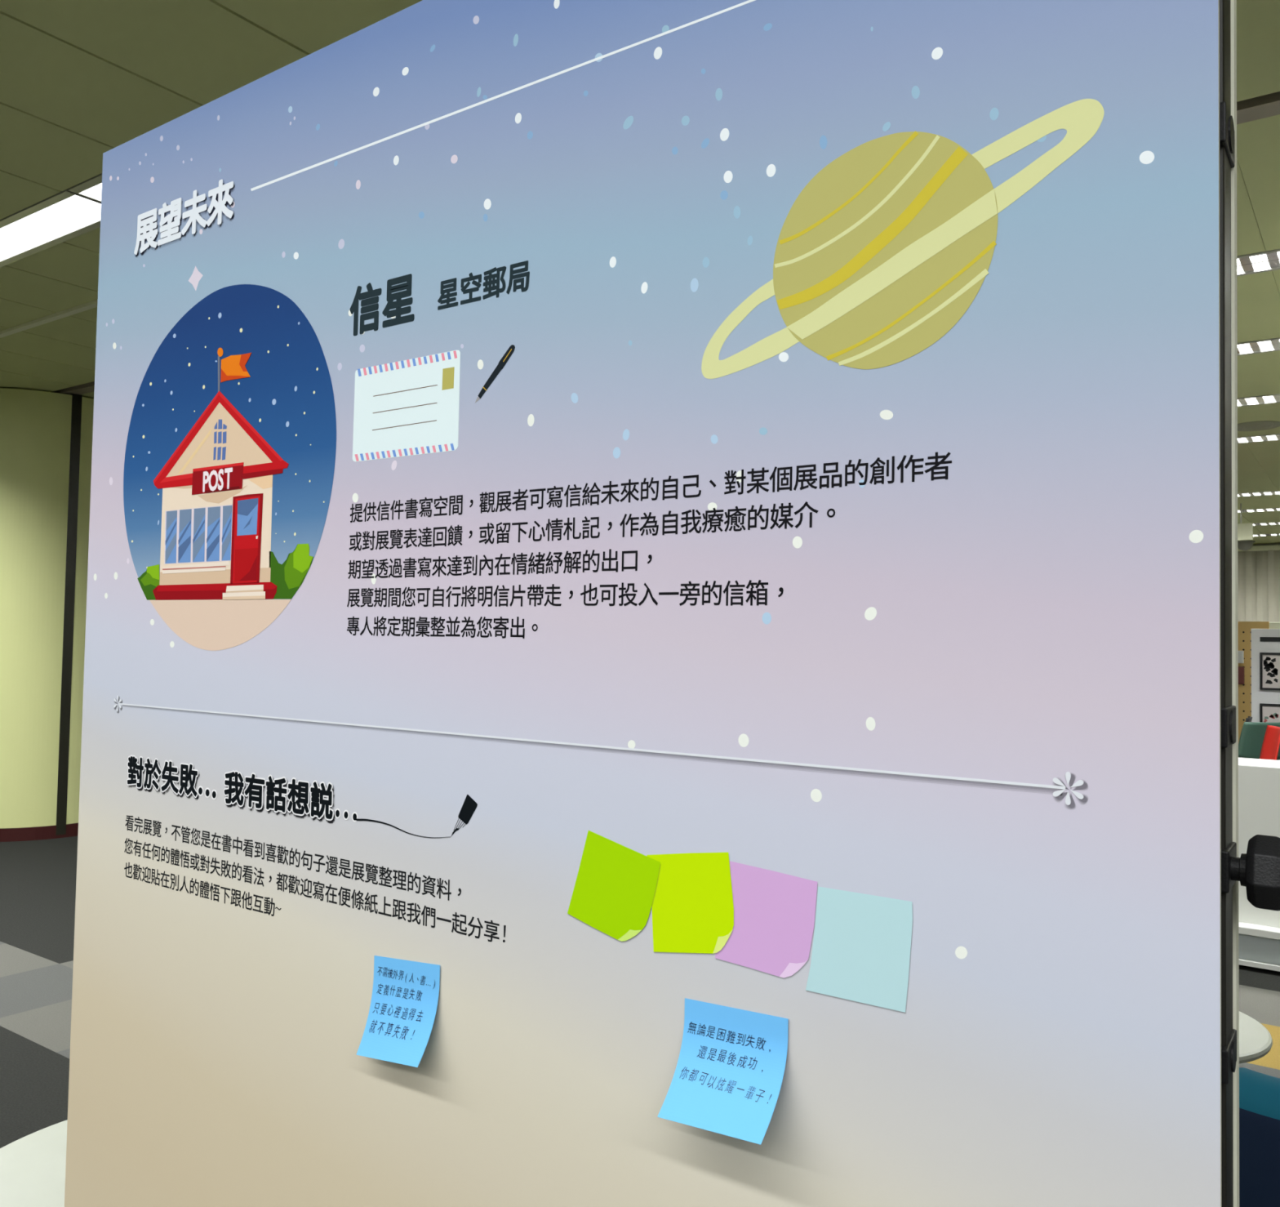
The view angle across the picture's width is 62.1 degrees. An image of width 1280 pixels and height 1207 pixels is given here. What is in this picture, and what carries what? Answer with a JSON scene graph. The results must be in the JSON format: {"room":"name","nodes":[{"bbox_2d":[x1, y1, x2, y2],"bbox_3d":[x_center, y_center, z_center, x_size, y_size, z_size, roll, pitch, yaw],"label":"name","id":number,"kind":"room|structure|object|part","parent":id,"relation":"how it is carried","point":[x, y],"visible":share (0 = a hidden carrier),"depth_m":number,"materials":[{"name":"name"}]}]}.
{"room":"exhibition hall","nodes":[
{"label":"exhibition hall","id":0,"kind":"room"},
{"bbox_2d":[0,0,1279,543],"bbox_3d":[1.278,-1.407,5.964,19.994,0.130,25.050,0,-3,35],"label":"ceiling","id":1,"kind":"structure","parent":0,"point":[81,80],"depth_m":3.21,"materials":[{"name":"paint"}]},
{"bbox_2d":[0,298,97,337],"bbox_3d":[-1.539,-1.445,4.333,10.500,0.018,0.035,0,-3,35],"label":"ceiling vent","id":2,"kind":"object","parent":1,"relation":"attached to","point":[93,304],"depth_m":5.33,"materials":[{"name":"grey metal"}]},
{"bbox_2d":[0,188,101,266],"bbox_3d":[-2.493,-1.509,4.267,1.248,0.084,0.244,0,-3,35],"label":"ceiling lamp","id":3,"kind":"object","parent":1,"relation":"attached to","point":[64,215],"visible":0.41,"depth_m":4.13,"materials":[{"name":"white plastic"}]},
{"bbox_2d":[52,381,94,394],"bbox_3d":[-3.627,-1.421,6.922,0.538,0.050,0.149,0,-3,35],"label":"ceiling vent","id":4,"kind":"object","parent":1,"relation":"in","point":[89,387],"depth_m":6.97,"materials":[{"name":"black metal"}]},
{"bbox_2d":[67,173,102,201],"bbox_3d":[-1.465,-1.517,3.539,1.248,0.084,0.244,0,-3,35],"label":"ceiling lamp","id":5,"kind":"object","parent":1,"relation":"attached to","point":[91,188],"visible":0.07,"depth_m":3.79,"materials":[{"name":"white plastic"}]},
{"bbox_2d":[81,182,102,199],"bbox_3d":[-1.465,-1.483,3.538,1.224,0.005,0.172,0,-3,35],"label":"ceiling light","id":6,"kind":"object","parent":5,"relation":"attached to","point":[93,190],"depth_m":3.81,"materials":[{"name":"white plastic"}]},
{"bbox_2d":[1237,503,1253,540],"bbox_3d":[6.366,-0.863,11.255,0.220,0.393,0.040,0,-3,35],"label":"sign","id":7,"kind":"object","parent":1,"relation":"hanging from","point":[1245,531],"visible":0.62,"depth_m":11.21,"materials":[{"name":"beige plastic"}]},
{"bbox_2d":[1237,540,1255,550],"bbox_3d":[8.582,-0.816,15.080,0.260,0.130,0.260,0,-3,35],"label":"dome camera","id":8,"kind":"object","parent":1,"relation":"attached to","point":[1242,544],"visible":0.85,"depth_m":15.01,"materials":[{"name":"grey plastic"}]},
{"bbox_2d":[1236,91,1279,124],"bbox_3d":[1.795,-1.462,3.086,0.120,0.050,0.149,0,-3,35],"label":"ceiling vent","id":9,"kind":"object","parent":1,"relation":"in","point":[1257,108],"depth_m":3.09,"materials":[{"name":"black metal"}]},
{"bbox_2d":[1236,248,1279,275],"bbox_3d":[2.278,-1.417,4.465,1.266,0.084,0.244,0,-3,35],"label":"ceiling lamp","id":10,"kind":"object","parent":1,"relation":"attached to","point":[1268,260],"visible":0.09,"depth_m":4.31,"materials":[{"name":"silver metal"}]},
{"bbox_2d":[1237,337,1279,355],"bbox_3d":[3.063,-1.363,5.574,1.266,0.084,0.244,0,-3,35],"label":"ceiling lamp","id":11,"kind":"object","parent":1,"relation":"attached to","point":[1268,344],"visible":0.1,"depth_m":5.51,"materials":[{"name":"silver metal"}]},
{"bbox_2d":[1237,393,1279,406],"bbox_3d":[3.837,-1.309,6.667,1.266,0.084,0.244,0,-3,35],"label":"ceiling lamp","id":12,"kind":"object","parent":1,"relation":"attached to","point":[1270,398],"visible":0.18,"depth_m":6.67,"materials":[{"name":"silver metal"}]},
{"bbox_2d":[1237,420,1279,431],"bbox_3d":[4.284,-1.235,7.394,0.330,0.016,0.330,0,-3,35],"label":"ceiling vent","id":13,"kind":"object","parent":1,"relation":"in","point":[1262,424],"visible":0.91,"depth_m":7.36,"materials":[{"name":"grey metal"}]},
{"bbox_2d":[1237,433,1279,443],"bbox_3d":[4.628,-1.254,7.784,1.266,0.084,0.244,0,-3,35],"label":"ceiling lamp","id":14,"kind":"object","parent":1,"relation":"attached to","point":[1277,436],"visible":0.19,"depth_m":7.85,"materials":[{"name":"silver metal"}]},
{"bbox_2d":[1237,490,1279,496],"bbox_3d":[6.435,-1.130,10.337,1.266,0.084,0.244,0,-3,35],"label":"ceiling lamp","id":15,"kind":"object","parent":1,"relation":"attached to","point":[1273,492],"visible":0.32,"depth_m":10.55,"materials":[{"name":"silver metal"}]},
{"bbox_2d":[1253,533,1269,536],"bbox_3d":[7.878,-0.951,14.555,1.266,0.084,0.244,0,-3,35],"label":"ceiling lamp","id":16,"kind":"object","parent":1,"relation":"attached to","point":[1254,535],"visible":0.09,"depth_m":14.27,"materials":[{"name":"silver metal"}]},
{"bbox_2d":[1243,507,1279,511],"bbox_3d":[7.243,-1.074,11.478,1.266,0.084,0.244,0,-3,35],"label":"ceiling lamp","id":17,"kind":"object","parent":1,"relation":"attached to","point":[1268,508],"visible":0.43,"depth_m":11.76,"materials":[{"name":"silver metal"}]},
{"bbox_2d":[1256,521,1279,524],"bbox_3d":[8.092,-1.015,12.677,1.266,0.084,0.244,0,-3,35],"label":"ceiling lamp","id":18,"kind":"object","parent":1,"relation":"attached to","point":[1277,522],"visible":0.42,"depth_m":12.99,"materials":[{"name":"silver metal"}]},
{"bbox_2d":[1267,533,1279,535],"bbox_3d":[8.906,-0.959,13.827,1.266,0.084,0.244,0,-3,35],"label":"ceiling lamp","id":19,"kind":"object","parent":1,"relation":"attached to","point":[1274,534],"visible":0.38,"depth_m":14.15,"materials":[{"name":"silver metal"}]},
{"bbox_2d":[0,835,1279,1147],"bbox_3d":[1.020,1.583,5.897,19.446,0.001,25.002,0,-3,35],"label":"floor","id":20,"kind":"structure","parent":0,"point":[37,877],"depth_m":4.10,"materials":[{"name":"grey carpet"}]},
{"bbox_2d":[0,1119,67,1206],"bbox_3d":[-0.786,1.175,1.750,0.700,0.450,0.700,0,-3,35],"label":"side table","id":21,"kind":"object","parent":20,"relation":"on","point":[33,1166],"visible":0.06,"depth_m":1.78,"materials":[{"name":"white laminate"}]},
{"bbox_2d":[0,387,93,841],"bbox_3d":[-4.213,0.080,7.447,1.244,2.928,1.244,0,-3,35],"label":"wall","id":22,"kind":"structure","parent":20,"relation":"on","point":[46,437],"depth_m":6.92,"materials":[{"name":"paint"}]},
{"bbox_3d":[-4.239,1.500,7.396,1.244,0.085,1.244,0,-3,35],"label":"skirting","id":23,"kind":"part","parent":22,"relation":"part of","materials":[{"name":"red"}]},
{"bbox_3d":[-3.663,0.050,7.367,0.129,2.833,0.686,1,-2,8],"label":"panel","id":24,"kind":"part","parent":22,"relation":"part of","materials":[{"name":"paint"}]},
{"bbox_2d":[64,0,1279,1206],"bbox_3d":[-0.081,0.434,0.980,1.182,1.901,0.301,0,-3,35],"label":"display board","id":25,"kind":"object","parent":20,"relation":"on","point":[606,516],"visible":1,"depth_m":0.74,"materials":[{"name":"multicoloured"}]},
{"bbox_2d":[355,955,439,1066],"bbox_3d":[-0.201,0.335,0.871,0.079,0.085,0.022,0,-3,35],"label":"sticky note","id":26,"kind":"object","parent":25,"relation":"attached to","point":[400,1021],"visible":1,"depth_m":0.88,"materials":[{"name":"blue paper"}]},
{"bbox_2d":[657,997,788,1144],"bbox_3d":[0.052,0.301,0.686,0.079,0.072,0.034,0,-3,35],"label":"sticky note","id":27,"kind":"object","parent":25,"relation":"attached to","point":[727,1078],"visible":1,"depth_m":0.69,"materials":[{"name":"blue paper"}]},
{"bbox_3d":[0.312,0.143,0.581,0.022,0.022,0.036,0,-3,35],"label":"tightening knob","id":28,"kind":"part","parent":25,"relation":"part of","materials":[{"name":"black plastic"}]},
{"bbox_3d":[-0.132,0.351,0.918,1.137,1.741,0.012,0,-3,35],"label":"panel","id":29,"kind":"part","parent":25,"relation":"part of","materials":[{"name":"black metal"}]},
{"bbox_2d":[1244,715,1252,721],"bbox_3d":[5.223,1.401,9.554,0.497,0.782,0.426,0,-2,32],"label":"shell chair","id":30,"kind":"object","parent":20,"relation":"on","point":[1249,718],"visible":0.1,"depth_m":9.34,"materials":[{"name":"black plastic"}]},
{"bbox_2d":[1238,621,1269,757],"bbox_3d":[5.829,1.002,10.331,0.505,1.654,0.340,0,-3,35],"label":"pegboard","id":31,"kind":"object","parent":20,"relation":"on","point":[1245,628],"visible":0.22,"depth_m":10.30,"materials":[{"name":"beige wood"}]},
{"bbox_2d":[1238,666,1244,684],"bbox_3d":[5.803,0.698,10.319,0.115,0.170,0.048,0,-3,35],"label":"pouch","id":32,"kind":"object","parent":31,"relation":"hanging from","point":[1241,668],"visible":0.44,"depth_m":10.28,"materials":[{"name":"red"}]},
{"bbox_2d":[1238,650,1244,662],"bbox_3d":[5.800,0.519,10.325,0.115,0.120,0.058,0,-3,35],"label":"box","id":33,"kind":"object","parent":31,"relation":"hanging from","point":[1241,653],"visible":0.44,"depth_m":10.28,"materials":[{"name":"grey cardboard"}]},
{"bbox_2d":[1239,1010,1272,1063],"bbox_3d":[1.250,1.243,2.615,0.530,0.450,0.530,0,-3,35],"label":"side table","id":34,"kind":"object","parent":20,"relation":"on","point":[1255,1041],"visible":0.12,"depth_m":2.48,"materials":[{"name":"white laminate"}]},
{"bbox_2d":[1238,757,1279,972],"bbox_3d":[3.303,1.135,4.310,5.700,0.862,0.465,0,-3,35],"label":"counter","id":35,"kind":"object","parent":20,"relation":"on","point":[1259,780],"depth_m":4.57,"materials":[{"name":"white laminate"}]},
{"bbox_3d":[3.285,1.535,4.279,5.680,0.020,0.425,0,-3,35],"label":"kick rail","id":36,"kind":"part","parent":35,"relation":"part of","materials":[{"name":"silver metal"}]},
{"bbox_2d":[1238,721,1279,759],"bbox_3d":[5.142,1.379,8.988,0.426,0.782,0.497,1,-2,-6],"label":"shell chair","id":37,"kind":"object","parent":20,"relation":"on","point":[1252,733],"visible":0.3,"depth_m":8.78,"materials":[{"name":"green plastic"}]},
{"bbox_2d":[1239,1066,1279,1206],"bbox_3d":[1.243,1.057,1.607,0.780,0.751,0.720,0,-3,35],"label":"armchair","id":38,"kind":"object","parent":20,"relation":"on","point":[1259,1092],"visible":0.23,"depth_m":1.47,"materials":[{"name":"blue fabric"}]},
{"bbox_2d":[1251,628,1279,721],"bbox_3d":[6.197,1.017,9.469,1.300,1.575,0.440,0,-3,35],"label":"panel","id":39,"kind":"object","parent":20,"relation":"on","point":[1263,640],"visible":0.47,"depth_m":9.80,"materials":[{"name":"white paint"}]},
{"bbox_2d":[1259,652,1279,690],"bbox_3d":[5.966,0.621,9.611,0.620,0.344,0.024,0,-3,35],"label":"framed picture","id":40,"kind":"object","parent":39,"relation":"attached to","point":[1269,662],"visible":1,"depth_m":9.74,"materials":[{"name":"black plastic"}]},
{"bbox_2d":[1259,702,1279,722],"bbox_3d":[5.957,1.089,9.595,0.620,0.343,0.024,0,-3,35],"label":"framed picture","id":41,"kind":"object","parent":39,"relation":"attached to","point":[1268,713],"visible":0.52,"depth_m":9.73,"materials":[{"name":"black plastic"}]},
{"bbox_2d":[1259,724,1279,759],"bbox_3d":[4.732,1.348,8.322,0.497,0.782,0.426,0,-2,17],"label":"shell chair","id":42,"kind":"object","parent":20,"relation":"on","point":[1270,746],"visible":0.34,"depth_m":8.32,"materials":[{"name":"red plastic"}]},
{"bbox_2d":[1269,622,1279,628],"bbox_3d":[6.667,1.008,10.111,1.200,1.656,0.030,0,-3,35],"label":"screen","id":43,"kind":"object","parent":20,"relation":"on","point":[1272,624],"visible":0.02,"depth_m":10.44,"materials":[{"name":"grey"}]},
{"bbox_2d":[1252,542,1279,546],"bbox_3d":[8.248,0.558,15.893,18.900,3.030,0.150,0,-3,35],"label":"wall","id":44,"kind":"structure","parent":0,"point":[1267,544],"depth_m":15.30,"materials":[{"name":"paint"}]},
{"bbox_2d":[1237,544,1279,622],"bbox_3d":[9.456,0.487,14.851,4.524,2.640,0.080,0,-3,35],"label":"vertical blind","id":45,"kind":"object","parent":44,"relation":"attached to","point":[1259,566],"visible":0.09,"depth_m":15.27,"materials":[{"name":"beige fabric"}]},
{"bbox_3d":[9.489,-0.797,14.891,4.500,0.070,0.080,0,-3,35],"label":"head rail","id":46,"kind":"part","parent":45,"relation":"part of","materials":[{"name":"beige metal"}]}
]}

